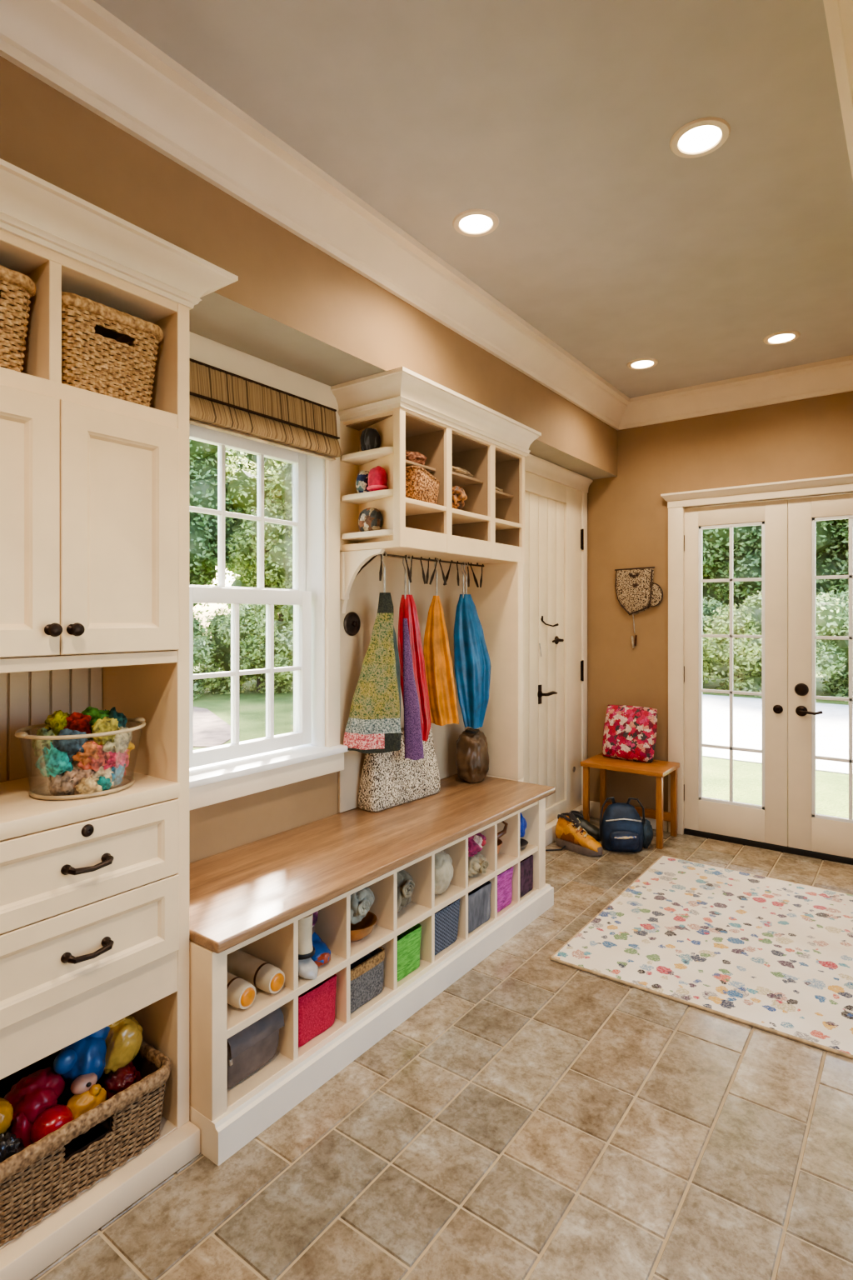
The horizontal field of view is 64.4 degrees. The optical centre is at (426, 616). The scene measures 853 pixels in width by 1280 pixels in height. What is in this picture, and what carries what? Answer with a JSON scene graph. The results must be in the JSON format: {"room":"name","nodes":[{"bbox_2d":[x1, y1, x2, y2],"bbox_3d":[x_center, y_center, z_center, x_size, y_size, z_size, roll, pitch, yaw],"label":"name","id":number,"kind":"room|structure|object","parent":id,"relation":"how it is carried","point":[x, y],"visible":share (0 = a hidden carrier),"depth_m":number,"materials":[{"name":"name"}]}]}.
{"room":"mudroom","nodes":[
{"label":"mudroom","id":0,"kind":"room"},
{"bbox_2d":[189,771,339,863],"bbox_3d":[-0.786,0.035,2.376,0.180,2.850,6.400,0,0,36],"label":"wall","id":1,"kind":"structure","parent":0,"point":[219,827],"depth_m":2.47,"materials":[{"name":"beige paint"}]},
{"bbox_2d":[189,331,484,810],"bbox_3d":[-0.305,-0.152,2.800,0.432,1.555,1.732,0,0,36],"label":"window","id":2,"kind":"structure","parent":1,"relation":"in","point":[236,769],"depth_m":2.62,"materials":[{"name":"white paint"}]},
{"bbox_2d":[189,358,341,460],"bbox_3d":[-0.565,-0.732,2.442,0.054,0.207,0.708,0,0,36],"label":"roman shade","id":3,"kind":"object","parent":2,"relation":"attached to","point":[220,400],"visible":0.94,"depth_m":2.40,"materials":[{"name":"fabric"}]},
{"bbox_2d":[330,366,541,813],"bbox_3d":[0.090,-0.060,3.085,0.388,1.737,1.131,0,0,36],"label":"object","id":4,"kind":"object","parent":1,"relation":"attached to","point":[410,411],"visible":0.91,"depth_m":2.99,"materials":[{"name":"beige paint"}]},
{"bbox_2d":[343,611,360,635],"bbox_3d":[-0.303,0.030,2.834,0.028,0.100,0.100,0,0,36],"label":"wall hook","id":5,"kind":"object","parent":4,"relation":"attached to","point":[352,623],"visible":1,"depth_m":2.83,"materials":[{"name":"black metal"}]},
{"bbox_2d":[355,470,369,493],"bbox_3d":[-0.252,-0.546,2.759,0.068,0.099,0.067,0,0,36],"label":"hat","id":6,"kind":"object","parent":4,"relation":"on","point":[362,483],"visible":0.59,"depth_m":2.73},
{"bbox_2d":[341,529,393,541],"bbox_3d":[-0.212,-0.329,2.745,0.279,0.022,0.122,0,0,36],"label":"shelf","id":7,"kind":"object","parent":4,"relation":"attached to","point":[381,535],"depth_m":2.72,"materials":[{"name":"white paint"}]},
{"bbox_2d":[341,489,393,504],"bbox_3d":[-0.212,-0.485,2.745,0.279,0.022,0.122,0,0,36],"label":"shelf","id":8,"kind":"object","parent":4,"relation":"attached to","point":[379,497],"depth_m":2.72,"materials":[{"name":"white paint"}]},
{"bbox_2d":[341,446,393,465],"bbox_3d":[-0.212,-0.651,2.745,0.279,0.022,0.122,0,0,36],"label":"shelf","id":9,"kind":"object","parent":4,"relation":"attached to","point":[372,457],"depth_m":2.73,"materials":[{"name":"white paint"}]},
{"bbox_2d":[358,507,383,531],"bbox_3d":[-0.227,-0.390,2.733,0.110,0.098,0.070,0,0,36],"label":"patterned pot","id":10,"kind":"object","parent":4,"relation":"on","point":[370,518],"visible":0.8,"depth_m":2.70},
{"bbox_2d":[360,428,380,450],"bbox_3d":[-0.226,-0.711,2.732,0.084,0.096,0.067,0,0,36],"label":"hat","id":11,"kind":"object","parent":4,"relation":"on","point":[370,437],"visible":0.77,"depth_m":2.71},
{"bbox_2d":[343,550,401,753],"bbox_3d":[-0.222,0.141,2.766,0.230,0.816,0.118,0,0,-16],"label":"hanging towel","id":12,"kind":"object","parent":4,"relation":"hanging from","point":[373,725],"visible":1,"depth_m":2.74,"materials":[{"name":"fabric"}]},
{"bbox_2d":[366,465,388,491],"bbox_3d":[-0.195,-0.548,2.702,0.096,0.102,0.080,0,0,36],"label":"hat","id":13,"kind":"object","parent":4,"relation":"on","point":[377,476],"visible":0.84,"depth_m":2.67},
{"bbox_2d":[393,625,400,717],"bbox_3d":[-0.152,0.237,2.841,0.087,0.586,0.066,0,0,-23],"label":"coat","id":14,"kind":"object","parent":4,"relation":"hanging from","point":[395,641],"visible":0.2,"depth_m":2.83,"materials":[{"name":"grey fabric"}]},
{"bbox_2d":[403,618,424,759],"bbox_3d":[-0.055,0.303,2.847,0.088,0.592,0.041,0,0,4],"label":"scarf","id":15,"kind":"object","parent":4,"relation":"hanging from","point":[413,744],"visible":1,"depth_m":2.83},
{"bbox_2d":[397,555,430,741],"bbox_3d":[-0.053,0.136,2.935,0.144,0.807,0.065,0,0,-8],"label":"jacket","id":16,"kind":"object","parent":4,"relation":"hanging from","point":[407,609],"visible":0.66,"depth_m":2.92,"materials":[{"name":"fabric"}]},
{"bbox_2d":[405,460,435,472],"bbox_3d":[-0.142,-0.626,2.862,0.257,0.012,0.263,0,0,36],"label":"shelf","id":17,"kind":"object","parent":4,"relation":"attached to","point":[430,468],"depth_m":2.83,"materials":[{"name":"beige paint"}]},
{"bbox_2d":[405,465,439,504],"bbox_3d":[-0.059,-0.537,2.842,0.198,0.145,0.173,0,0,36],"label":"woven basket","id":18,"kind":"object","parent":4,"relation":"on","point":[421,485],"visible":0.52,"depth_m":2.75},
{"bbox_2d":[423,558,459,725],"bbox_3d":[0.068,0.113,3.104,0.164,0.760,0.095,0,0,-8],"label":"towel","id":19,"kind":"object","parent":4,"relation":"hanging from","point":[437,658],"visible":0.97,"depth_m":3.08,"materials":[{"name":"orange fabric"}]},
{"bbox_2d":[451,485,467,509],"bbox_3d":[0.117,-0.527,3.028,0.124,0.125,0.127,0,0,36],"label":"pot","id":20,"kind":"object","parent":4,"relation":"on","point":[458,495],"visible":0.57,"depth_m":2.99,"materials":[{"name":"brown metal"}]},
{"bbox_2d":[405,497,521,529],"bbox_3d":[0.070,-0.454,3.102,0.314,0.020,0.950,0,0,36],"label":"shelf","id":21,"kind":"object","parent":4,"relation":"attached to","point":[415,509],"depth_m":2.98,"materials":[{"name":"beige paint"}]},
{"bbox_2d":[451,471,483,486],"bbox_3d":[0.060,-0.629,3.120,0.277,0.012,0.324,0,0,36],"label":"shelf","id":22,"kind":"object","parent":4,"relation":"attached to","point":[457,479],"depth_m":3.14,"materials":[{"name":"beige paint"}]},
{"bbox_2d":[453,561,491,729],"bbox_3d":[0.223,0.137,3.291,0.184,0.808,0.111,0,0,-7],"label":"towel","id":23,"kind":"object","parent":4,"relation":"hanging from","point":[472,667],"visible":1,"depth_m":3.27,"materials":[{"name":"fabric"}]},
{"bbox_2d":[0,55,617,479],"bbox_3d":[-0.627,-1.160,2.179,0.310,0.460,5.970,0,0,36],"label":"wall","id":24,"kind":"structure","parent":0,"point":[292,306],"depth_m":2.17,"materials":[{"name":"beige paint"}]},
{"bbox_2d":[30,817,852,1279],"bbox_3d":[0.400,1.420,1.474,3.100,0.120,6.350,0,0,36],"label":"floor","id":25,"kind":"structure","parent":0,"point":[538,1117],"depth_m":1.71,"materials":[{"name":"tile"}]},
{"bbox_2d":[0,158,238,1279],"bbox_3d":[-1.025,0.238,1.462,0.513,2.243,1.112,0,0,36],"label":"storage cabinet","id":26,"kind":"object","parent":25,"relation":"on","point":[94,487],"visible":0.9,"depth_m":1.55,"materials":[{"name":"beige paint"}]},
{"bbox_2d":[0,265,36,372],"bbox_3d":[-1.036,-0.622,1.460,0.315,0.220,0.263,0,0,36],"label":"wicker basket","id":27,"kind":"object","parent":26,"relation":"on","point":[17,288],"visible":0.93,"depth_m":1.44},
{"bbox_2d":[0,1040,170,1246],"bbox_3d":[-0.911,1.198,1.631,0.410,0.180,0.443,0,0,36],"label":"basket","id":28,"kind":"object","parent":26,"relation":"on","point":[44,1175],"visible":0.59,"depth_m":1.53,"materials":[{"name":"brown wicker"}]},
{"bbox_2d":[0,1097,13,1134],"bbox_3d":[-0.939,1.092,1.475,0.069,0.082,0.071,0,0,36],"label":"toy","id":29,"kind":"object","parent":28,"relation":"in","point":[6,1108],"visible":0.98,"depth_m":1.47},
{"bbox_2d":[0,1130,24,1162],"bbox_3d":[-0.908,1.162,1.451,0.069,0.102,0.088,0,0,36],"label":"toy","id":30,"kind":"object","parent":28,"relation":"in","point":[10,1145],"visible":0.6,"depth_m":1.45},
{"bbox_2d":[3,1066,65,1147],"bbox_3d":[-0.905,1.135,1.562,0.117,0.154,0.131,0,0,36],"label":"toy","id":31,"kind":"object","parent":28,"relation":"in","point":[35,1092],"visible":0.8,"depth_m":1.53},
{"bbox_2d":[30,1104,74,1144],"bbox_3d":[-0.848,1.157,1.535,0.084,0.084,0.090,0,0,36],"label":"ball","id":32,"kind":"object","parent":28,"relation":"in","point":[53,1117],"visible":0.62,"depth_m":1.51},
{"bbox_2d":[52,1026,109,1094],"bbox_3d":[-0.841,1.075,1.645,0.112,0.147,0.137,0,0,2],"label":"plush toy","id":33,"kind":"object","parent":28,"relation":"in","point":[81,1063],"visible":0.84,"depth_m":1.61,"materials":[{"name":"blue fabric"}]},
{"bbox_2d":[66,1084,106,1119],"bbox_3d":[-0.802,1.147,1.597,0.070,0.088,0.092,0,0,36],"label":"toy","id":34,"kind":"object","parent":28,"relation":"in","point":[79,1104],"visible":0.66,"depth_m":1.58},
{"bbox_2d":[102,1061,141,1099],"bbox_3d":[-0.765,1.164,1.697,0.102,0.085,0.093,0,0,36],"label":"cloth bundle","id":35,"kind":"object","parent":28,"relation":"in","point":[115,1082],"visible":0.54,"depth_m":1.67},
{"bbox_2d":[102,1015,143,1074],"bbox_3d":[-0.784,1.078,1.720,0.106,0.149,0.106,0,0,36],"label":"toy","id":36,"kind":"object","parent":35,"relation":"on","point":[123,1041],"visible":0.54,"depth_m":1.69,"materials":[{"name":"plastic"}]},
{"bbox_2d":[0,770,179,840],"bbox_3d":[-1.057,0.436,1.464,0.420,0.037,0.908,0,0,36],"label":"countertop","id":37,"kind":"structure","parent":26,"relation":"on","point":[21,814],"depth_m":1.54,"materials":[{"name":"beige paint"}]},
{"bbox_2d":[15,717,145,799],"bbox_3d":[-0.833,0.338,1.644,0.265,0.156,0.304,0,0,36],"label":"tub","id":38,"kind":"object","parent":37,"relation":"on","point":[20,733],"visible":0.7,"depth_m":1.56,"materials":[{"name":"plastic"}]},
{"bbox_2d":[31,726,54,757],"bbox_3d":[-0.891,0.293,1.579,0.080,0.074,0.049,0,0,36],"label":"scrap","id":39,"kind":"object","parent":38,"relation":"in","point":[37,745],"visible":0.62,"depth_m":1.56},
{"bbox_2d":[35,741,73,777],"bbox_3d":[-0.857,0.330,1.566,0.090,0.088,0.067,0,0,36],"label":"scrap","id":40,"kind":"object","parent":38,"relation":"in","point":[52,763],"visible":0.87,"depth_m":1.55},
{"bbox_2d":[45,710,69,735],"bbox_3d":[-0.898,0.275,1.647,0.060,0.096,0.102,0,0,8],"label":"scrap","id":41,"kind":"object","parent":38,"relation":"in","point":[57,722],"visible":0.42,"depth_m":1.62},
{"bbox_2d":[46,773,74,795],"bbox_3d":[-0.845,0.390,1.562,0.069,0.062,0.043,0,0,-2],"label":"scrap","id":42,"kind":"object","parent":38,"relation":"in","point":[57,786],"visible":0.92,"depth_m":1.55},
{"bbox_2d":[51,728,88,761],"bbox_3d":[-0.822,0.295,1.561,0.075,0.077,0.047,0,0,11],"label":"scrap","id":43,"kind":"object","parent":38,"relation":"in","point":[72,747],"visible":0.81,"depth_m":1.55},
{"bbox_2d":[61,760,94,794],"bbox_3d":[-0.817,0.378,1.588,0.089,0.089,0.058,0,0,-26],"label":"scrap","id":44,"kind":"object","parent":38,"relation":"in","point":[77,772],"visible":0.44,"depth_m":1.57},
{"bbox_2d":[71,740,99,765],"bbox_3d":[-0.791,0.316,1.570,0.059,0.059,0.035,0,0,-30],"label":"scrap","id":45,"kind":"object","parent":38,"relation":"in","point":[90,749],"visible":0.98,"depth_m":1.56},
{"bbox_2d":[75,776,102,797],"bbox_3d":[-0.781,0.395,1.569,0.037,0.052,0.054,0,0,36],"label":"scrap","id":46,"kind":"object","parent":38,"relation":"in","point":[88,785],"visible":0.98,"depth_m":1.56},
{"bbox_2d":[77,741,109,771],"bbox_3d":[-0.784,0.327,1.591,0.049,0.072,0.075,0,0,36],"label":"scrap","id":47,"kind":"object","parent":38,"relation":"in","point":[95,764],"visible":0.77,"depth_m":1.58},
{"bbox_2d":[81,706,109,740],"bbox_3d":[-0.835,0.273,1.701,0.102,0.099,0.059,0,0,-3],"label":"scrap","id":48,"kind":"object","parent":38,"relation":"in","point":[96,714],"visible":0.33,"depth_m":1.68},
{"bbox_2d":[91,716,119,744],"bbox_3d":[-0.764,0.277,1.613,0.047,0.076,0.076,0,0,36],"label":"scrap","id":49,"kind":"object","parent":38,"relation":"in","point":[107,724],"visible":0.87,"depth_m":1.59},
{"bbox_2d":[101,726,130,753],"bbox_3d":[-0.755,0.303,1.637,0.064,0.094,0.086,0,0,36],"label":"scrap","id":50,"kind":"object","parent":38,"relation":"in","point":[120,740],"visible":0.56,"depth_m":1.62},
{"bbox_3d":[-0.833,0.349,1.645,0.075,0.114,0.117,0,0,36],"label":"scrap","id":51,"kind":"object","parent":38,"relation":"in","visible":0},
{"bbox_2d":[63,711,92,734],"bbox_3d":[-0.859,0.271,1.670,0.045,0.074,0.080,0,0,36],"label":"scrap","id":52,"kind":"object","parent":51,"relation":"on","point":[76,721],"visible":0.56,"depth_m":1.66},
{"bbox_2d":[61,291,163,406],"bbox_3d":[-0.858,-0.622,1.704,0.315,0.220,0.275,0,0,36],"label":"wicker basket","id":53,"kind":"object","parent":26,"relation":"on","point":[92,362],"visible":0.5,"depth_m":1.60,"materials":[{"name":"wicker"}]},
{"bbox_2d":[189,773,555,1165],"bbox_3d":[-0.166,1.085,2.608,0.540,0.550,1.916,0,0,36],"label":"storage bench","id":54,"kind":"object","parent":25,"relation":"on","point":[252,898],"visible":0.76,"depth_m":2.15,"materials":[{"name":"beige paint"}]},
{"bbox_2d":[227,971,255,1009],"bbox_3d":[-0.591,1.025,1.900,0.280,0.070,0.075,0,0,36],"label":"paper roll","id":55,"kind":"object","parent":54,"relation":"on","point":[241,992],"visible":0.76,"depth_m":1.82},
{"bbox_2d":[227,1007,284,1088],"bbox_3d":[-0.508,1.173,1.881,0.134,0.171,0.205,0,0,36],"label":"bin","id":56,"kind":"object","parent":54,"relation":"on","point":[251,1048],"visible":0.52,"depth_m":1.84,"materials":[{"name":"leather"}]},
{"bbox_2d":[227,949,284,993],"bbox_3d":[-0.532,1.025,1.983,0.295,0.070,0.071,0,0,36],"label":"bottle","id":57,"kind":"object","parent":54,"relation":"on","point":[262,975],"visible":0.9,"depth_m":1.92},
{"bbox_2d":[298,913,318,979],"bbox_3d":[-0.373,0.971,2.014,0.115,0.178,0.076,0,0,36],"label":"boot","id":58,"kind":"object","parent":54,"relation":"on","point":[307,968],"visible":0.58,"depth_m":1.98,"materials":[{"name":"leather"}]},
{"bbox_2d":[298,973,336,1047],"bbox_3d":[-0.390,1.185,2.082,0.173,0.149,0.180,0,0,36],"label":"bin","id":59,"kind":"object","parent":54,"relation":"on","point":[317,1006],"visible":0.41,"depth_m":2.03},
{"bbox_2d":[310,926,330,966],"bbox_3d":[-0.357,1.014,2.096,0.151,0.091,0.086,0,0,36],"label":"shoe","id":60,"kind":"object","parent":54,"relation":"on","point":[322,956],"visible":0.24,"depth_m":2.07,"materials":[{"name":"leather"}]},
{"bbox_2d":[350,910,377,941],"bbox_3d":[-0.243,1.032,2.245,0.160,0.056,0.160,0,0,36],"label":"wooden bowl","id":61,"kind":"object","parent":54,"relation":"on","point":[360,930],"visible":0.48,"depth_m":2.26,"materials":[{"name":"orange wood"}]},
{"bbox_2d":[350,887,374,924],"bbox_3d":[-0.249,0.939,2.236,0.148,0.137,0.159,0,0,36],"label":"cloth bundle","id":62,"kind":"object","parent":61,"relation":"on","point":[362,900],"visible":0.45,"depth_m":2.19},
{"bbox_2d":[350,946,384,1013],"bbox_3d":[-0.270,1.189,2.265,0.206,0.140,0.194,0,0,36],"label":"bin","id":63,"kind":"object","parent":54,"relation":"on","point":[367,972],"visible":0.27,"depth_m":2.21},
{"bbox_2d":[358,725,440,811],"bbox_3d":[-0.113,0.653,2.993,0.115,0.312,0.445,0,0,40],"label":"tote","id":64,"kind":"object","parent":54,"relation":"on","point":[388,780],"visible":0.62,"depth_m":2.90,"materials":[{"name":"fabric"}]},
{"bbox_2d":[397,869,414,911],"bbox_3d":[-0.116,0.979,2.426,0.154,0.162,0.150,0,0,36],"label":"cloth bundle","id":65,"kind":"object","parent":54,"relation":"on","point":[406,885],"visible":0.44,"depth_m":2.39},
{"bbox_2d":[397,923,421,981],"bbox_3d":[-0.122,1.187,2.427,0.162,0.145,0.169,0,0,36],"label":"bin","id":66,"kind":"object","parent":54,"relation":"on","point":[408,942],"visible":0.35,"depth_m":2.38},
{"bbox_2d":[435,850,453,894],"bbox_3d":[0.035,0.974,2.591,0.126,0.173,0.164,0,0,36],"label":"cloth bundle","id":67,"kind":"object","parent":54,"relation":"on","point":[443,862],"visible":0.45,"depth_m":2.55,"materials":[{"name":"beige fabric"}]},
{"bbox_2d":[435,898,459,954],"bbox_3d":[0.001,1.179,2.625,0.204,0.161,0.200,0,0,36],"label":"bin","id":68,"kind":"object","parent":54,"relation":"on","point":[447,919],"visible":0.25,"depth_m":2.57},
{"bbox_2d":[455,728,489,783],"bbox_3d":[0.221,0.682,3.342,0.155,0.254,0.174,0,0,36],"label":"vase","id":69,"kind":"object","parent":54,"relation":"on","point":[472,752],"visible":1,"depth_m":3.29,"materials":[{"name":"brown ceramic"}]},
{"bbox_2d":[468,852,489,876],"bbox_3d":[0.174,1.016,2.783,0.149,0.088,0.174,0,0,36],"label":"cloth bundle","id":70,"kind":"object","parent":54,"relation":"on","point":[477,863],"visible":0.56,"depth_m":2.74,"materials":[{"name":"beige fabric"}]},
{"bbox_2d":[468,832,486,856],"bbox_3d":[0.169,0.929,2.785,0.138,0.096,0.177,0,0,32],"label":"cloth bundle","id":71,"kind":"object","parent":70,"relation":"on","point":[476,842],"visible":0.45,"depth_m":2.73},
{"bbox_2d":[468,880,491,933],"bbox_3d":[0.138,1.183,2.806,0.204,0.153,0.202,0,0,36],"label":"bin","id":72,"kind":"object","parent":54,"relation":"on","point":[479,899],"visible":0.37,"depth_m":2.75,"materials":[{"name":"grey fabric"}]},
{"bbox_2d":[497,866,513,912],"bbox_3d":[0.262,1.179,2.978,0.202,0.161,0.174,0,0,36],"label":"bin","id":73,"kind":"object","parent":54,"relation":"on","point":[505,878],"visible":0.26,"depth_m":2.92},
{"bbox_2d":[520,855,533,897],"bbox_3d":[0.373,1.180,3.130,0.202,0.158,0.152,0,0,36],"label":"bin","id":74,"kind":"object","parent":54,"relation":"on","point":[527,864],"visible":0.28,"depth_m":3.07,"materials":[{"name":"fabric"}]},
{"bbox_2d":[555,812,603,856],"bbox_3d":[0.889,1.258,3.944,0.106,0.203,0.314,0,0,-40],"label":"shoe","id":75,"kind":"object","parent":25,"relation":"on","point":[569,832],"visible":1,"depth_m":3.93,"materials":[{"name":"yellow leather"}]},
{"bbox_2d":[569,810,601,840],"bbox_3d":[0.975,1.285,4.168,0.230,0.151,0.101,0,0,30],"label":"shoe","id":76,"kind":"object","parent":25,"relation":"on","point":[592,830],"visible":0.52,"depth_m":4.13,"materials":[{"name":"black leather"}]},
{"bbox_2d":[600,796,653,852],"bbox_3d":[1.169,1.209,3.947,0.312,0.301,0.199,0,0,6],"label":"backpack","id":77,"kind":"object","parent":25,"relation":"on","point":[622,827],"visible":1,"depth_m":3.92,"materials":[{"name":"blue fabric"}]},
{"bbox_2d":[580,753,679,849],"bbox_3d":[1.268,1.134,4.224,0.513,0.452,0.340,0,0,36],"label":"wooden stool","id":78,"kind":"object","parent":25,"relation":"on","point":[657,768],"visible":0.82,"depth_m":4.19,"materials":[{"name":"brown wood"}]},
{"bbox_2d":[602,705,657,762],"bbox_3d":[1.291,0.739,4.312,0.348,0.335,0.166,0,0,36],"label":"floral cushion","id":79,"kind":"object","parent":78,"relation":"on","point":[630,732],"visible":1,"depth_m":4.26,"materials":[{"name":"fabric"}]},
{"bbox_2d":[550,855,852,1059],"bbox_3d":[1.507,1.354,2.820,1.482,0.012,1.432,0,0,36],"label":"area rug","id":80,"kind":"object","parent":25,"relation":"on","point":[772,955],"visible":1,"depth_m":2.75,"materials":[{"name":"fabric"}]},
{"bbox_2d":[93,0,852,398],"bbox_3d":[0.375,-1.465,1.524,3.200,0.150,6.400,0,0,36],"label":"ceiling","id":81,"kind":"structure","parent":0,"point":[558,120],"depth_m":1.99,"materials":[{"name":"paint"}]},
{"bbox_2d":[452,209,499,236],"bbox_3d":[0.174,-1.389,2.391,0.164,0.011,0.164,0,0,36],"label":"recessed light","id":82,"kind":"object","parent":81,"relation":"in","point":[472,222],"visible":1,"depth_m":2.38,"materials":[{"name":"white"}]},
{"bbox_2d":[627,357,658,369],"bbox_3d":[1.186,-1.389,3.720,0.164,0.011,0.164,0,0,36],"label":"recessed light","id":83,"kind":"object","parent":81,"relation":"in","point":[646,362],"visible":1,"depth_m":3.71,"materials":[{"name":"white"}]},
{"bbox_2d":[670,117,730,158],"bbox_3d":[0.793,-1.389,1.967,0.164,0.011,0.164,0,0,36],"label":"recessed light","id":84,"kind":"object","parent":81,"relation":"in","point":[702,137],"visible":1,"depth_m":1.96,"materials":[{"name":"white paint"}]},
{"bbox_2d":[763,330,800,344],"bbox_3d":[1.768,-1.389,3.373,0.164,0.011,0.164,0,0,36],"label":"recessed light","id":85,"kind":"object","parent":81,"relation":"in","point":[784,337],"visible":1,"depth_m":3.37,"materials":[{"name":"white"}]},
{"bbox_2d":[587,390,852,830],"bbox_3d":[2.157,0.035,3.950,3.200,2.850,0.180,0,0,36],"label":"wall","id":86,"kind":"structure","parent":0,"point":[627,513],"depth_m":4.35,"materials":[{"name":"beige paint"}]},
{"bbox_2d":[0,0,629,429],"bbox_3d":[-0.450,-1.312,2.048,0.130,0.155,5.969,0,0,36],"label":"trim","id":87,"kind":"structure","parent":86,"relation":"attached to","point":[78,48],"depth_m":1.97,"materials":[{"name":"white paint"}]},
{"bbox_2d":[590,800,667,831],"bbox_3d":[1.312,1.305,4.450,0.535,0.110,0.014,0,0,36],"label":"baseboard","id":88,"kind":"structure","parent":86,"relation":"attached to","point":[594,806],"depth_m":4.55,"materials":[{"name":"white paint"}]},
{"bbox_2d":[615,566,663,648],"bbox_3d":[1.373,-0.057,4.389,0.316,0.525,0.036,0,0,36],"label":"wall decoration","id":89,"kind":"object","parent":86,"relation":"hanging from","point":[636,590],"visible":1,"depth_m":4.39,"materials":[{"name":"fabric"}]},
{"bbox_2d":[684,499,788,846],"bbox_3d":[1.851,0.324,4.086,0.586,2.004,0.063,0,0,36],"label":"door","id":90,"kind":"structure","parent":86,"relation":"in","point":[767,822],"depth_m":4.03,"materials":[{"name":"white paint"}]},
{"bbox_2d":[619,355,852,429],"bbox_3d":[1.867,-1.312,3.970,1.588,0.155,0.130,0,0,36],"label":"trim","id":91,"kind":"structure","parent":86,"relation":"attached to","point":[834,376],"depth_m":3.97,"materials":[{"name":"white paint"}]},
{"bbox_2d":[660,474,852,864],"bbox_3d":[2.111,0.296,3.942,1.409,2.137,0.226,0,0,36],"label":"trim","id":92,"kind":"structure","parent":86,"relation":"attached to","point":[677,502],"depth_m":4.22,"materials":[{"name":"white paint"}]},
{"bbox_2d":[788,493,852,858],"bbox_3d":[2.313,0.324,3.727,0.578,2.004,0.095,0,0,36],"label":"door","id":93,"kind":"structure","parent":86,"relation":"in","point":[809,830],"depth_m":3.85,"materials":[{"name":"white paint"}]},
{"bbox_2d":[823,0,852,179],"bbox_3d":[0.727,-1.312,1.184,0.130,0.155,5.969,0,0,36],"label":"trim","id":94,"kind":"structure","parent":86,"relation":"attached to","point":[839,13],"depth_m":1.63,"materials":[{"name":"white paint"}]},
{"bbox_3d":[0.647,0.215,4.116,0.070,2.290,1.340,0,0,36],"label":"wall","id":95,"kind":"structure","parent":0,"visible":0},
{"bbox_2d":[523,453,592,846],"bbox_3d":[0.705,0.217,4.067,0.079,2.285,1.323,0,0,36],"label":"door","id":96,"kind":"structure","parent":95,"relation":"in","point":[555,567],"depth_m":4.23,"materials":[{"name":"beige paint"}]},
{"label":"outside","id":97,"kind":"structure","parent":0,"visible":0},
{"bbox_2d":[702,694,849,774],"bbox_3d":[6.547,1.603,9.336,16.500,0.011,7.200,0,0,36],"label":"driveway","id":98,"kind":"structure","parent":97,"point":[832,726],"depth_m":9.59,"materials":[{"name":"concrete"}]},
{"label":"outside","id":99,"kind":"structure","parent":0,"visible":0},
{"bbox_2d":[193,706,239,747],"bbox_3d":[-4.304,1.602,10.460,5.465,0.014,2.508,0,0,45],"label":"garden path","id":100,"kind":"structure","parent":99,"point":[209,730],"depth_m":9.57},
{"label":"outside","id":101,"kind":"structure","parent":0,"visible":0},
{"bbox_2d":[193,637,849,818],"bbox_3d":[5.920,1.660,8.059,90.000,0.100,70.000,0,0,36],"label":"ground","id":102,"kind":"structure","parent":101,"point":[832,788],"depth_m":7.54,"materials":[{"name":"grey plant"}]},
{"bbox_2d":[193,613,214,699],"bbox_3d":[-5.395,0.724,13.528,2.179,2.393,2.875,0,0,-37],"label":"bush","id":103,"kind":"object","parent":102,"relation":"on","point":[201,650],"visible":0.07,"depth_m":13.09,"materials":[{"name":"green plant"}]},
{"bbox_2d":[189,439,264,621],"bbox_3d":[-7.540,-3.337,18.449,6.748,10.184,5.903,0,0,-10],"label":"tree","id":104,"kind":"object","parent":102,"relation":"on","point":[203,457],"visible":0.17,"depth_m":17.12,"materials":[{"name":"green plant"}]},
{"bbox_2d":[193,604,293,694],"bbox_3d":[-3.482,0.764,14.827,2.890,2.546,3.026,0,0,8],"label":"bush","id":105,"kind":"object","parent":102,"relation":"on","point":[252,617],"visible":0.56,"depth_m":13.86,"materials":[{"name":"green plant"}]},
{"bbox_2d":[217,450,290,623],"bbox_3d":[-5.217,-3.321,25.328,7.290,10.176,7.173,0,0,18],"label":"tree","id":106,"kind":"object","parent":102,"relation":"on","point":[241,582],"visible":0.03,"depth_m":24.84,"materials":[{"name":"green plant"}]},
{"bbox_2d":[216,453,292,623],"bbox_3d":[-3.061,-2.659,18.781,5.816,8.793,5.775,0,0,44],"label":"tree","id":107,"kind":"object","parent":102,"relation":"on","point":[243,484],"visible":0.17,"depth_m":16.70,"materials":[{"name":"green plant"}]},
{"bbox_2d":[702,595,729,634],"bbox_3d":[5.417,0.547,16.468,3.450,2.872,2.614,0,0,-4],"label":"bush","id":108,"kind":"object","parent":102,"relation":"on","point":[707,609],"visible":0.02,"depth_m":15.44,"materials":[{"name":"green plant"}]},
{"bbox_2d":[702,590,761,696],"bbox_3d":[6.784,0.728,14.980,3.157,2.657,3.015,0,0,41],"label":"bush","id":109,"kind":"object","parent":102,"relation":"on","point":[747,619],"visible":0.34,"depth_m":13.98,"materials":[{"name":"green plant"}]},
{"bbox_2d":[702,525,844,611],"bbox_3d":[9.082,-3.139,19.052,6.478,9.776,5.667,0,0,-42],"label":"tree","id":110,"kind":"object","parent":102,"relation":"on","point":[747,540],"visible":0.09,"depth_m":17.66,"materials":[{"name":"green plant"}]},
{"bbox_2d":[815,588,849,701],"bbox_3d":[8.686,0.547,13.251,2.614,2.872,3.450,0,0,36],"label":"bush","id":111,"kind":"object","parent":102,"relation":"on","point":[832,612],"visible":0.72,"depth_m":12.56,"materials":[{"name":"green plant"}]},
{"bbox_2d":[815,519,849,598],"bbox_3d":[11.509,-2.408,16.970,5.845,8.291,5.940,0,0,-13],"label":"tree","id":112,"kind":"object","parent":102,"relation":"on","point":[832,536],"visible":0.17,"depth_m":16.61,"materials":[{"name":"green plant"}]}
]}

